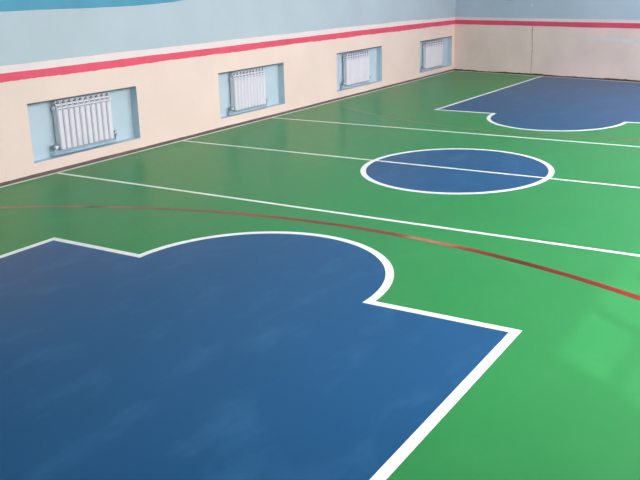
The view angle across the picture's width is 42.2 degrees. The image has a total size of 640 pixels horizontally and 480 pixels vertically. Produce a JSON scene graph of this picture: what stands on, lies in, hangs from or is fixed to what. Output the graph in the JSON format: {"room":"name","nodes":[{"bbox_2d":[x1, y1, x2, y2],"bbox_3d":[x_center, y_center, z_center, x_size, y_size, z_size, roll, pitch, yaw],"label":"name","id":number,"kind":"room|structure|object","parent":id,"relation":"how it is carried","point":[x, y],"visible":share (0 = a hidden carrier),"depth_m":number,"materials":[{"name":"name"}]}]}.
{"room":"sports hall","nodes":[
{"label":"sports hall","id":0,"kind":"room"},
{"bbox_2d":[0,0,455,182],"bbox_3d":[-1.956,-3.614,11.061,0.224,4.514,19.016,9,20,30],"label":"wall","id":1,"kind":"structure","parent":0,"point":[164,66],"depth_m":11.25,"materials":[{"name":"beige paint"}]},
{"bbox_2d":[50,92,116,155],"bbox_3d":[-2.858,-1.423,10.036,0.099,0.644,1.035,9,20,30],"label":"radiator","id":2,"kind":"object","parent":1,"relation":"attached to","point":[78,121],"visible":0.98,"depth_m":9.96,"materials":[{"name":"white metal"}]},
{"bbox_2d":[0,69,453,185],"bbox_3d":[-1.821,-1.459,11.657,0.010,0.039,18.977,9,20,30],"label":"baseboard","id":3,"kind":"structure","parent":1,"relation":"attached to","point":[331,100],"depth_m":11.46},
{"bbox_2d":[227,67,267,114],"bbox_3d":[-1.107,-2.301,12.763,0.099,0.633,0.980,9,20,30],"label":"radiator","id":4,"kind":"object","parent":1,"relation":"attached to","point":[247,87],"visible":0.96,"depth_m":12.68,"materials":[{"name":"white metal"}]},
{"bbox_2d":[340,50,370,88],"bbox_3d":[0.677,-3.200,15.542,0.099,0.630,1.061,9,20,30],"label":"radiator","id":5,"kind":"object","parent":1,"relation":"attached to","point":[356,65],"visible":1,"depth_m":15.45,"materials":[{"name":"white metal"}]},
{"bbox_2d":[420,40,442,70],"bbox_3d":[2.493,-4.093,18.375,0.099,0.608,1.083,9,20,30],"label":"radiator","id":6,"kind":"object","parent":1,"relation":"attached to","point":[432,50],"visible":1,"depth_m":18.27,"materials":[{"name":"white metal"}]},
{"bbox_2d":[0,70,639,479],"bbox_3d":[1.668,-0.795,9.611,8.651,0.150,19.388,9,20,30],"label":"floor","id":7,"kind":"structure","parent":0,"point":[435,277],"depth_m":5.68,"materials":[{"name":"green rubber"}]},
{"bbox_2d":[454,0,639,80],"bbox_3d":[6.342,-5.351,16.020,8.569,4.514,0.224,14,23,40],"label":"wall","id":8,"kind":"structure","parent":0,"point":[578,38],"depth_m":17.59,"materials":[{"name":"beige paint"}]},
{"bbox_2d":[454,69,639,81],"bbox_3d":[6.227,-3.211,16.678,8.340,0.043,0.015,14,23,40],"label":"baseboard","id":9,"kind":"structure","parent":8,"relation":"attached to","point":[454,69],"depth_m":17.73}
]}

